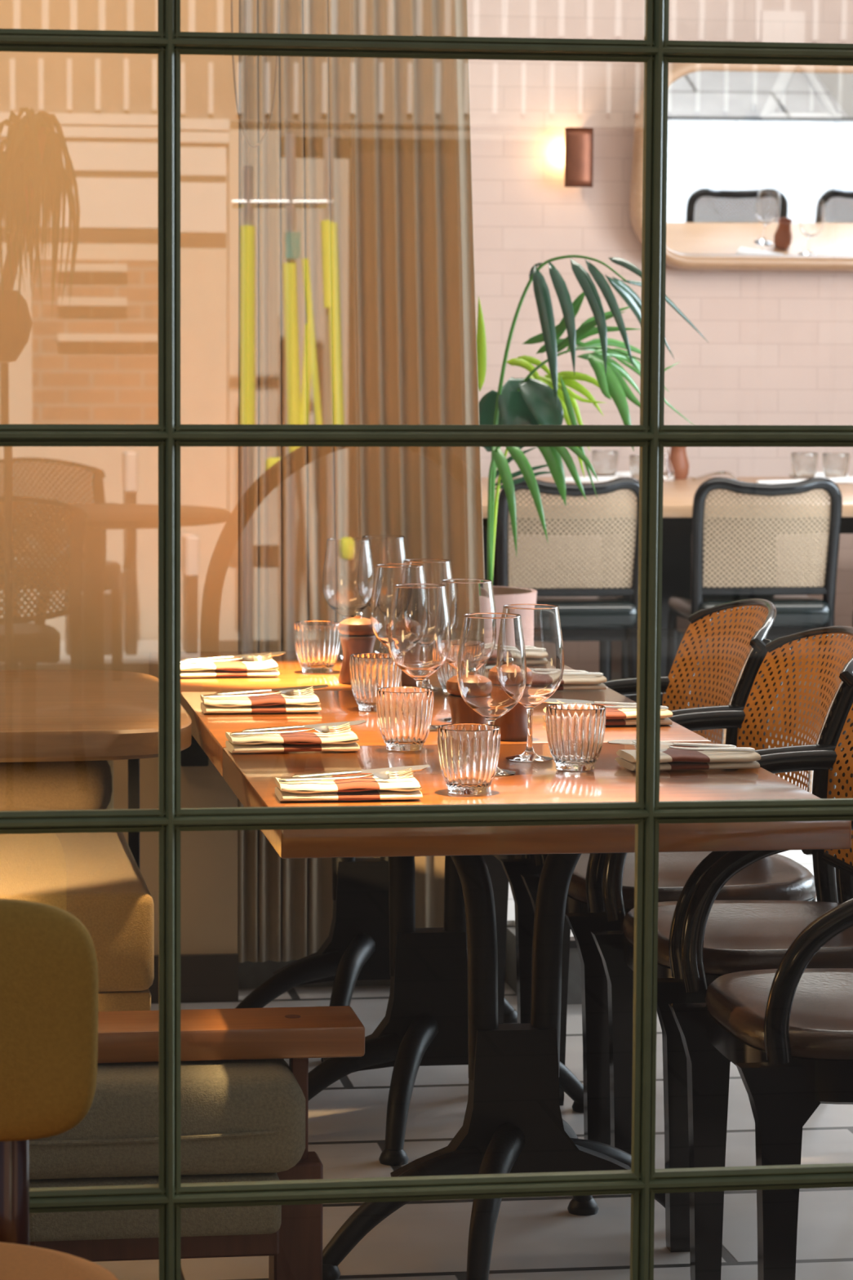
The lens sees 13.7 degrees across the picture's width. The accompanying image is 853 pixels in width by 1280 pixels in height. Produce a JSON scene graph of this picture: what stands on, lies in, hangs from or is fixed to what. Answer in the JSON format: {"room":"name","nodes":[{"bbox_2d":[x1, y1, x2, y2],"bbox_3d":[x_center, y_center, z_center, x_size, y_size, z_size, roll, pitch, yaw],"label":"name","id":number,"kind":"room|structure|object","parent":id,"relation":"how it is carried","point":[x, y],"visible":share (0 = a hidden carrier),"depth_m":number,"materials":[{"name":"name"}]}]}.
{"room":"restaurant","nodes":[
{"label":"restaurant","id":0,"kind":"room"},
{"bbox_2d":[0,0,239,1003],"bbox_3d":[-2.052,-0.716,7.291,3.335,3.000,0.138,0,5,-9],"label":"wall","id":1,"kind":"structure","parent":0,"point":[79,131],"depth_m":7.47,"materials":[{"name":"beige paint"}]},
{"bbox_2d":[180,735,208,766],"bbox_3d":[-0.492,0.222,7.546,0.060,0.090,0.032,0,5,-9],"label":"wall box","id":2,"kind":"object","parent":1,"relation":"attached to","point":[193,755],"visible":0.41,"depth_m":7.53,"materials":[{"name":"black metal"}]},
{"bbox_2d":[191,735,198,746],"bbox_3d":[-0.490,0.212,7.531,0.016,0.022,0.004,0,5,-9],"label":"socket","id":3,"kind":"object","parent":2,"relation":"attached to","point":[193,743],"depth_m":7.53,"materials":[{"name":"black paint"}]},
{"bbox_2d":[238,925,582,1004],"bbox_3d":[1.954,0.690,7.979,4.760,0.123,0.280,0,5,-9],"label":"trim","id":4,"kind":"structure","parent":1,"relation":"attached to","point":[251,975],"depth_m":7.75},
{"bbox_2d":[93,982,852,1279],"bbox_3d":[0.594,0.961,6.152,8.200,0.100,3.560,0,5,-9],"label":"floor","id":5,"kind":"structure","parent":0,"point":[535,1237],"depth_m":5.85,"materials":[{"name":"tile"}]},
{"bbox_2d":[0,760,154,1011],"bbox_3d":[-1.376,0.523,6.632,1.655,0.660,1.145,0,5,-9],"label":"sofa","id":6,"kind":"object","parent":5,"relation":"on","point":[96,878],"visible":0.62,"depth_m":6.21,"materials":[{"name":"fabric"}]},
{"bbox_2d":[0,760,111,810],"bbox_3d":[-1.037,0.283,6.968,0.840,0.158,0.174,0,5,-9],"label":"bolster","id":7,"kind":"object","parent":6,"relation":"on","point":[71,784],"visible":0.56,"depth_m":6.93,"materials":[{"name":"beige fabric"}]},
{"bbox_2d":[0,831,154,991],"bbox_3d":[-1.376,0.481,6.628,1.655,0.175,1.145,0,5,-9],"label":"seat cushion","id":8,"kind":"object","parent":6,"relation":"on","point":[96,878],"depth_m":6.22,"materials":[{"name":"fabric"}]},
{"bbox_2d":[0,670,191,869],"bbox_3d":[-1.415,0.487,6.534,1.920,0.750,1.070,0,5,-9],"label":"side table","id":9,"kind":"object","parent":5,"relation":"on","point":[46,715],"visible":0.6,"depth_m":6.34,"materials":[{"name":"brown wood"}]},
{"bbox_2d":[29,1005,364,1279],"bbox_3d":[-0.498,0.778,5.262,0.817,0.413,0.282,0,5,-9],"label":"lounge chair","id":10,"kind":"object","parent":5,"relation":"on","point":[244,1109],"visible":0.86,"depth_m":5.18,"materials":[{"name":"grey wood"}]},
{"bbox_2d":[29,1058,305,1179],"bbox_3d":[-0.545,0.698,5.238,0.718,0.149,0.250,0,5,-9],"label":"seat cushion","id":11,"kind":"object","parent":10,"relation":"on","point":[241,1118],"depth_m":5.15,"materials":[{"name":"beige fabric"}]},
{"bbox_2d":[148,649,608,1062],"bbox_3d":[-0.119,0.431,7.228,0.830,0.750,0.790,0,5,-9],"label":"dining table","id":12,"kind":"object","parent":5,"relation":"on","point":[356,948],"visible":0.27,"depth_m":7.20,"materials":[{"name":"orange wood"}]},
{"bbox_2d":[180,659,279,677],"bbox_3d":[-0.402,0.056,7.038,0.210,0.027,0.117,-1,5,-9],"label":"napkin","id":13,"kind":"object","parent":12,"relation":"on","point":[267,668],"visible":0.89,"depth_m":7.00,"materials":[{"name":"beige fabric"}]},
{"bbox_2d":[180,653,272,664],"bbox_3d":[-0.404,0.037,7.019,0.200,0.020,0.022,0,5,-9],"label":"fork","id":14,"kind":"object","parent":13,"relation":"on","point":[252,658],"visible":0.98,"depth_m":7.02,"materials":[{"name":"metal"}]},
{"bbox_2d":[182,651,285,660],"bbox_3d":[-0.381,0.034,7.055,0.209,0.019,0.014,-1,5,-13],"label":"knife","id":15,"kind":"object","parent":13,"relation":"on","point":[273,654],"visible":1,"depth_m":7.05,"materials":[{"name":"metal"}]},
{"bbox_2d":[293,620,341,673],"bbox_3d":[-0.217,0.015,7.113,0.095,0.099,0.095,2,5,16],"label":"tumbler","id":16,"kind":"object","parent":12,"relation":"on","point":[317,642],"visible":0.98,"depth_m":7.08,"materials":[{"name":"clear glass"}]},
{"bbox_2d":[322,537,374,659],"bbox_3d":[-0.162,-0.085,7.394,0.109,0.248,0.109,4,6,32],"label":"wine glass","id":17,"kind":"object","parent":12,"relation":"on","point":[348,573],"visible":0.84,"depth_m":7.35,"materials":[{"name":"clear glass"}]},
{"bbox_2d":[337,611,376,684],"bbox_3d":[-0.133,0.014,6.912,0.077,0.138,0.077,0,5,-9],"label":"pepper mill","id":18,"kind":"object","parent":12,"relation":"on","point":[357,637],"visible":0.74,"depth_m":6.88,"materials":[{"name":"brown wood"}]},
{"bbox_2d":[362,535,407,653],"bbox_3d":[-0.091,-0.094,7.491,0.109,0.248,0.109,4,6,32],"label":"wine glass","id":19,"kind":"object","parent":12,"relation":"on","point":[385,549],"visible":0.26,"depth_m":7.44,"materials":[{"name":"clear glass"}]},
{"bbox_2d":[388,648,423,686],"bbox_3d":[-0.043,0.018,6.877,0.077,0.138,0.077,0,5,-9],"label":"pepper mill","id":20,"kind":"object","parent":12,"relation":"on","point":[406,681],"visible":0.05,"depth_m":6.85,"materials":[{"name":"brown wood"}]},
{"bbox_2d":[180,688,711,1165],"bbox_3d":[0.005,0.507,6.407,0.830,0.750,0.858,0,5,-9],"label":"dining table","id":21,"kind":"object","parent":5,"relation":"on","point":[424,1023],"visible":0.45,"depth_m":6.38,"materials":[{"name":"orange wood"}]},
{"bbox_2d":[200,693,320,713],"bbox_3d":[-0.300,0.114,6.416,0.210,0.027,0.117,0,5,-8],"label":"napkin","id":22,"kind":"object","parent":21,"relation":"on","point":[275,703],"visible":0.97,"depth_m":6.37,"materials":[{"name":"beige fabric"}]},
{"bbox_2d":[203,686,314,698],"bbox_3d":[-0.302,0.094,6.397,0.200,0.020,0.022,0,5,-7],"label":"fork","id":23,"kind":"object","parent":22,"relation":"on","point":[287,692],"visible":1,"depth_m":6.39,"materials":[{"name":"metal"}]},
{"bbox_2d":[213,684,328,693],"bbox_3d":[-0.279,0.092,6.433,0.209,0.019,0.014,-1,5,-11],"label":"knife","id":24,"kind":"object","parent":22,"relation":"on","point":[317,686],"visible":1,"depth_m":6.43,"materials":[{"name":"metal"}]},
{"bbox_2d":[349,653,401,711],"bbox_3d":[-0.092,0.077,6.440,0.095,0.099,0.095,-3,6,-36],"label":"tumbler","id":25,"kind":"object","parent":21,"relation":"on","point":[369,672],"visible":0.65,"depth_m":6.40,"materials":[{"name":"clear glass"}]},
{"bbox_2d":[370,563,426,686],"bbox_3d":[-0.051,-0.016,6.644,0.109,0.248,0.109,4,6,32],"label":"wine glass","id":26,"kind":"object","parent":21,"relation":"on","point":[389,575],"visible":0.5,"depth_m":6.60,"materials":[{"name":"clear glass"}]},
{"bbox_2d":[387,583,451,730],"bbox_3d":[-0.012,0.029,6.154,0.109,0.248,0.109,4,6,32],"label":"wine glass","id":27,"kind":"object","parent":21,"relation":"on","point":[420,636],"visible":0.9,"depth_m":6.11,"materials":[{"name":"clear glass"}]},
{"bbox_2d":[403,558,453,692],"bbox_3d":[0.000,-0.028,6.777,0.109,0.248,0.109,4,6,32],"label":"wine glass","id":28,"kind":"object","parent":21,"relation":"on","point":[436,571],"visible":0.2,"depth_m":6.73,"materials":[{"name":"clear glass"}]},
{"bbox_2d":[436,661,457,694],"bbox_3d":[0.063,0.053,6.714,0.095,0.099,0.095,-4,7,-38],"label":"tumbler","id":29,"kind":"object","parent":21,"relation":"on","point":[446,671],"visible":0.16,"depth_m":6.68,"materials":[{"name":"clear glass"}]},
{"bbox_2d":[440,578,496,721],"bbox_3d":[0.070,0.019,6.274,0.109,0.248,0.109,1,5,3],"label":"wine glass","id":30,"kind":"object","parent":21,"relation":"on","point":[464,596],"visible":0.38,"depth_m":6.22,"materials":[{"name":"clear glass"}]},
{"bbox_2d":[494,702,527,741],"bbox_3d":[0.142,0.098,6.015,0.077,0.138,0.077,0,5,-9],"label":"pepper mill","id":31,"kind":"object","parent":21,"relation":"on","point":[513,725],"visible":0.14,"depth_m":5.99,"materials":[{"name":"brown wood"}]},
{"bbox_2d":[556,675,606,690],"bbox_3d":[0.232,0.080,6.824,0.210,0.026,0.117,-1,5,-10],"label":"napkin","id":32,"kind":"object","parent":21,"relation":"on","point":[568,682],"visible":0.38,"depth_m":6.79,"materials":[{"name":"beige fabric"}]},
{"bbox_2d":[563,669,588,672],"bbox_3d":[0.207,0.058,6.833,0.209,0.019,0.014,0,5,-6],"label":"knife","id":33,"kind":"object","parent":32,"relation":"on","point":[565,670],"visible":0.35,"depth_m":6.84,"materials":[{"name":"metal"}]},
{"bbox_2d":[563,672,603,676],"bbox_3d":[0.239,0.060,6.804,0.200,0.020,0.022,-1,5,-10],"label":"fork","id":34,"kind":"object","parent":32,"relation":"on","point":[594,674],"visible":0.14,"depth_m":6.81,"materials":[{"name":"metal"}]},
{"bbox_2d":[542,706,672,725],"bbox_3d":[0.318,0.133,6.247,0.210,0.028,0.117,-1,5,-10],"label":"napkin","id":35,"kind":"object","parent":21,"relation":"on","point":[615,717],"visible":0.29,"depth_m":6.21,"materials":[{"name":"beige fabric"}]},
{"bbox_2d":[542,698,636,706],"bbox_3d":[0.293,0.112,6.257,0.209,0.019,0.014,0,5,-7],"label":"knife","id":36,"kind":"object","parent":35,"relation":"on","point":[548,700],"visible":0.72,"depth_m":6.25,"materials":[{"name":"metal"}]},
{"bbox_2d":[556,699,668,710],"bbox_3d":[0.325,0.114,6.228,0.200,0.020,0.022,-1,5,-11],"label":"fork","id":37,"kind":"object","parent":35,"relation":"on","point":[662,708],"visible":0.3,"depth_m":6.23,"materials":[{"name":"metal"}]},
{"bbox_2d":[222,741,851,1279],"bbox_3d":[0.137,0.587,5.543,0.830,0.750,0.877,0,5,-9],"label":"dining table","id":38,"kind":"object","parent":5,"relation":"on","point":[513,1122],"visible":0.77,"depth_m":5.50,"materials":[{"name":"orange wood"}]},
{"bbox_2d":[225,729,359,753],"bbox_3d":[-0.222,0.166,5.852,0.210,0.028,0.117,-1,5,-10],"label":"napkin","id":39,"kind":"object","parent":38,"relation":"on","point":[345,741],"visible":0.91,"depth_m":5.81,"materials":[{"name":"beige fabric"}]},
{"bbox_2d":[229,722,351,736],"bbox_3d":[-0.223,0.146,5.833,0.200,0.020,0.022,0,5,-9],"label":"fork","id":40,"kind":"object","parent":39,"relation":"on","point":[324,729],"visible":1,"depth_m":5.83,"materials":[{"name":"metal"}]},
{"bbox_2d":[241,720,366,731],"bbox_3d":[-0.201,0.144,5.868,0.209,0.019,0.014,-1,5,-13],"label":"knife","id":41,"kind":"object","parent":39,"relation":"on","point":[351,722],"visible":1,"depth_m":5.87,"materials":[{"name":"metal"}]},
{"bbox_2d":[274,775,422,800],"bbox_3d":[-0.117,0.220,5.278,0.210,0.026,0.117,0,5,-8],"label":"napkin","id":42,"kind":"object","parent":38,"relation":"on","point":[370,788],"visible":0.92,"depth_m":5.23,"materials":[{"name":"beige fabric"}]},
{"bbox_2d":[278,767,413,782],"bbox_3d":[-0.119,0.200,5.260,0.200,0.020,0.022,0,5,-7],"label":"fork","id":43,"kind":"object","parent":42,"relation":"on","point":[382,775],"visible":1,"depth_m":5.26,"materials":[{"name":"metal"}]},
{"bbox_2d":[292,764,430,777],"bbox_3d":[-0.096,0.197,5.295,0.209,0.019,0.014,-1,5,-11],"label":"knife","id":44,"kind":"object","parent":42,"relation":"on","point":[420,767],"visible":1,"depth_m":5.29,"materials":[{"name":"metal"}]},
{"bbox_2d":[376,686,433,751],"bbox_3d":[-0.036,0.131,5.859,0.095,0.099,0.095,-1,5,-9],"label":"tumbler","id":45,"kind":"object","parent":38,"relation":"on","point":[404,713],"visible":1,"depth_m":5.83,"materials":[{"name":"clear glass"}]},
{"bbox_2d":[445,675,486,724],"bbox_3d":[0.070,0.113,5.841,0.077,0.138,0.077,0,5,-9],"label":"pepper mill","id":46,"kind":"object","parent":38,"relation":"on","point":[460,712],"visible":0.16,"depth_m":5.82,"materials":[{"name":"brown wood"}]},
{"bbox_2d":[437,723,500,795],"bbox_3d":[0.063,0.179,5.335,0.095,0.099,0.095,4,6,32],"label":"tumbler","id":47,"kind":"object","parent":38,"relation":"on","point":[468,753],"visible":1,"depth_m":5.30,"materials":[{"name":"clear glass"}]},
{"bbox_2d":[457,612,526,776],"bbox_3d":[0.102,0.085,5.558,0.109,0.248,0.109,-2,6,-20],"label":"wine glass","id":48,"kind":"object","parent":38,"relation":"on","point":[491,664],"visible":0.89,"depth_m":5.51,"materials":[{"name":"clear glass"}]},
{"bbox_2d":[502,604,564,761],"bbox_3d":[0.167,0.069,5.734,0.109,0.248,0.109,-3,6,-35],"label":"wine glass","id":49,"kind":"object","parent":38,"relation":"on","point":[540,623],"visible":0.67,"depth_m":5.69,"materials":[{"name":"clear glass"}]},
{"bbox_2d":[546,703,606,771],"bbox_3d":[0.235,0.154,5.621,0.095,0.099,0.095,-2,6,-25],"label":"tumbler","id":50,"kind":"object","parent":38,"relation":"on","point":[575,732],"visible":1,"depth_m":5.59,"materials":[{"name":"clear glass"}]},
{"bbox_2d":[615,748,760,770],"bbox_3d":[0.415,0.189,5.653,0.210,0.026,0.117,-1,5,-11],"label":"napkin","id":51,"kind":"object","parent":38,"relation":"on","point":[670,758],"visible":0.77,"depth_m":5.61,"materials":[{"name":"beige fabric"}]},
{"bbox_2d":[607,739,736,747],"bbox_3d":[0.390,0.167,5.662,0.209,0.019,0.014,0,5,-8],"label":"knife","id":52,"kind":"object","parent":51,"relation":"on","point":[615,741],"visible":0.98,"depth_m":5.66,"materials":[{"name":"metal"}]},
{"bbox_2d":[631,741,755,751],"bbox_3d":[0.422,0.169,5.634,0.200,0.020,0.022,-1,5,-13],"label":"fork","id":53,"kind":"object","parent":51,"relation":"on","point":[663,748],"visible":0.62,"depth_m":5.63,"materials":[{"name":"metal"}]},
{"bbox_2d":[483,598,777,1023],"bbox_3d":[0.409,0.377,7.029,0.605,0.912,0.600,0,5,-9],"label":"armchair","id":54,"kind":"object","parent":5,"relation":"on","point":[503,868],"visible":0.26,"depth_m":7.09,"materials":[{"name":"brown wicker"}]},
{"bbox_2d":[520,626,852,1145],"bbox_3d":[0.509,0.434,6.420,0.605,0.912,0.600,0,5,-9],"label":"armchair","id":55,"kind":"object","parent":5,"relation":"on","point":[776,877],"visible":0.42,"depth_m":6.33,"materials":[{"name":"black paint"}]},
{"bbox_2d":[591,703,852,1252],"bbox_3d":[0.611,0.490,5.816,0.605,0.912,0.600,0,5,-9],"label":"armchair","id":56,"kind":"object","parent":5,"relation":"on","point":[740,935],"visible":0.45,"depth_m":5.88,"materials":[{"name":"black paint"}]},
{"bbox_2d":[668,820,852,1279],"bbox_3d":[0.699,0.548,5.190,0.605,0.912,0.600,0,5,-9],"label":"armchair","id":57,"kind":"object","parent":5,"relation":"on","point":[787,1030],"visible":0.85,"depth_m":5.06,"materials":[{"name":"black wood"}]},
{"bbox_2d":[466,0,852,671],"bbox_3d":[-0.484,-1.312,13.162,8.200,2.865,0.300,0,5,-9],"label":"wall","id":58,"kind":"structure","parent":0,"point":[778,350],"depth_m":13.17,"materials":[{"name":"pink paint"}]},
{"bbox_2d":[569,936,577,947],"bbox_3d":[2.265,0.630,7.895,4.168,0.016,0.048,0,5,-9],"label":"trim","id":59,"kind":"structure","parent":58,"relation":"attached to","point":[572,941],"depth_m":7.58,"materials":[{"name":"grey"}]},
{"bbox_2d":[564,127,593,187],"bbox_3d":[0.551,-1.768,13.060,0.106,0.216,0.106,0,5,-9],"label":"wall lamp","id":60,"kind":"object","parent":58,"relation":"attached to","point":[579,141],"visible":1,"depth_m":13.01,"materials":[{"name":"orange metal"}]},
{"bbox_2d":[630,62,852,271],"bbox_3d":[1.462,-1.751,13.109,1.430,0.779,0.228,-1,5,-10],"label":"wall mirror","id":61,"kind":"object","parent":58,"relation":"attached to","point":[760,157],"visible":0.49,"depth_m":13.08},
{"bbox_2d":[506,669,846,936],"bbox_3d":[-0.073,0.487,10.537,8.200,0.235,5.920,0,5,-9],"label":"floor","id":62,"kind":"structure","parent":0,"point":[797,855],"depth_m":9.99,"materials":[{"name":"tile"}]},
{"bbox_2d":[496,477,639,702],"bbox_3d":[0.409,-0.085,10.927,0.464,0.847,0.524,0,5,-9],"label":"cane chair","id":63,"kind":"object","parent":62,"relation":"on","point":[589,613],"visible":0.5,"depth_m":10.72,"materials":[{"name":"beige wicker"}]},
{"bbox_2d":[476,254,707,613],"bbox_3d":[0.344,-0.238,9.089,0.747,1.479,0.486,0,5,-9],"label":"potted palm","id":64,"kind":"object","parent":62,"relation":"on","point":[538,400],"visible":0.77,"depth_m":9.01,"materials":[{"name":"plant"}]},
{"bbox_2d":[493,586,537,613],"bbox_3d":[0.120,0.183,9.177,0.324,0.622,0.324,0,5,-9],"label":"planter","id":65,"kind":"object","parent":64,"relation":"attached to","point":[503,596],"depth_m":9.06,"materials":[{"name":"pink ceramic"}]},
{"bbox_2d":[481,476,852,716],"bbox_3d":[1.500,-0.130,11.973,3.650,0.752,1.850,0,5,-9],"label":"bar counter","id":66,"kind":"object","parent":62,"relation":"on","point":[678,495],"visible":0.06,"depth_m":11.72,"materials":[{"name":"black paint"}]},
{"bbox_2d":[564,475,618,483],"bbox_3d":[0.564,-0.552,12.253,0.200,0.025,0.080,0,5,-1],"label":"napkin","id":67,"kind":"object","parent":66,"relation":"on","point":[601,478],"visible":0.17,"depth_m":12.21,"materials":[{"name":"white fabric"}]},
{"bbox_2d":[591,450,618,475],"bbox_3d":[0.631,-0.619,12.581,0.095,0.099,0.095,4,6,32],"label":"tumbler","id":68,"kind":"object","parent":66,"relation":"on","point":[605,463],"visible":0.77,"depth_m":12.54,"materials":[{"name":"clear glass"}]},
{"bbox_2d":[614,471,631,477],"bbox_3d":[0.729,-0.590,12.681,0.200,0.025,0.080,0,5,-8],"label":"napkin","id":69,"kind":"object","parent":66,"relation":"on","point":[623,473],"visible":0.16,"depth_m":12.64,"materials":[{"name":"white fabric"}]},
{"bbox_2d":[629,454,639,480],"bbox_3d":[0.742,-0.583,12.194,0.095,0.099,0.095,0,5,-9],"label":"tumbler","id":70,"kind":"object","parent":66,"relation":"on","point":[633,459],"visible":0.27,"depth_m":12.16,"materials":[{"name":"clear glass"}]},
{"bbox_2d":[663,446,675,481],"bbox_3d":[0.834,-0.618,12.442,0.072,0.125,0.072,0,5,-9],"label":"carafe","id":71,"kind":"object","parent":66,"relation":"on","point":[668,472],"visible":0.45,"depth_m":12.42,"materials":[{"name":"clear glass"}]},
{"bbox_2d":[669,446,689,479],"bbox_3d":[0.891,-0.633,12.614,0.080,0.125,0.080,0,5,-9],"label":"vase","id":72,"kind":"object","parent":66,"relation":"on","point":[678,459],"visible":0.62,"depth_m":12.58,"materials":[{"name":"brown ceramic"}]},
{"bbox_2d":[692,471,738,480],"bbox_3d":[1.055,-0.576,12.539,0.171,0.027,0.244,3,6,23],"label":"napkin","id":73,"kind":"object","parent":66,"relation":"on","point":[718,473],"visible":0.94,"depth_m":12.58,"materials":[{"name":"fabric"}]},
{"bbox_2d":[755,479,806,484],"bbox_3d":[1.223,-0.534,12.104,0.200,0.025,0.080,1,5,2],"label":"napkin","id":74,"kind":"object","parent":66,"relation":"on","point":[784,481],"visible":0.27,"depth_m":12.07,"materials":[{"name":"white fabric"}]},
{"bbox_2d":[791,452,817,479],"bbox_3d":[1.327,-0.608,12.508,0.095,0.099,0.095,0,5,-9],"label":"tumbler","id":75,"kind":"object","parent":66,"relation":"on","point":[804,464],"visible":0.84,"depth_m":12.47,"materials":[{"name":"clear glass"}]},
{"bbox_2d":[789,471,848,478],"bbox_3d":[1.403,-0.590,12.727,0.200,0.025,0.080,-1,5,-12],"label":"napkin","id":76,"kind":"object","parent":66,"relation":"on","point":[818,474],"visible":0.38,"depth_m":12.69,"materials":[{"name":"white fabric"}]},
{"bbox_2d":[822,453,849,477],"bbox_3d":[1.435,-0.605,12.481,0.095,0.099,0.095,5,7,39],"label":"tumbler","id":77,"kind":"object","parent":66,"relation":"on","point":[834,464],"visible":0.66,"depth_m":12.44,"materials":[{"name":"clear glass"}]},
{"bbox_2d":[826,475,852,484],"bbox_3d":[1.478,-0.557,12.370,0.200,0.025,0.080,-1,5,-15],"label":"napkin","id":78,"kind":"object","parent":66,"relation":"on","point":[837,480],"visible":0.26,"depth_m":12.32,"materials":[{"name":"white fabric"}]},
{"bbox_2d":[665,477,842,737],"bbox_3d":[1.003,-0.090,11.016,0.464,0.847,0.524,0,5,-9],"label":"cane chair","id":79,"kind":"object","parent":62,"relation":"on","point":[797,611],"visible":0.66,"depth_m":10.81,"materials":[{"name":"beige wicker"}]},
{"bbox_3d":[0.198,-2.428,8.591,8.200,0.200,9.300,0,5,-9],"label":"ceiling","id":80,"kind":"structure","parent":0,"visible":0},
{"bbox_2d":[230,0,279,147],"bbox_3d":[-0.354,-1.615,7.374,0.104,1.183,0.004,0,5,-9],"label":"blind cord","id":81,"kind":"object","parent":80,"relation":"hanging from","point":[231,1],"visible":0.92,"depth_m":7.42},
{"bbox_2d":[237,0,484,962],"bbox_3d":[-0.145,-0.761,7.604,0.570,2.905,0.109,0,5,-9],"label":"curtain","id":82,"kind":"object","parent":80,"relation":"hanging from","point":[357,302],"visible":0.55,"depth_m":7.57,"materials":[{"name":"brown fabric"}]},
{"bbox_3d":[0.378,-4.063,3.978,14.000,10.500,0.180,0,5,-9],"label":"wall","id":83,"kind":"structure","parent":0,"visible":0},
{"bbox_2d":[0,0,852,1279],"bbox_3d":[0.272,-0.267,4.308,2.470,2.822,0.070,0,5,-9],"label":"window","id":84,"kind":"structure","parent":83,"relation":"in","point":[642,1181],"depth_m":4.27,"materials":[{"name":"green paint"}]},
{"label":"outside","id":85,"kind":"structure","parent":0,"visible":0},
{"bbox_3d":[0.886,1.759,-2.425,19.000,0.120,13.640,0,5,-9],"label":"pavement","id":86,"kind":"object","parent":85,"visible":0},
{"bbox_2d":[0,898,118,1279],"bbox_3d":[-0.547,0.716,3.734,0.472,0.827,0.558,0,5,-9],"label":"upholstered chair","id":87,"kind":"object","parent":86,"relation":"on","point":[49,980],"visible":1,"depth_m":3.89,"materials":[{"name":"yellow fabric"}]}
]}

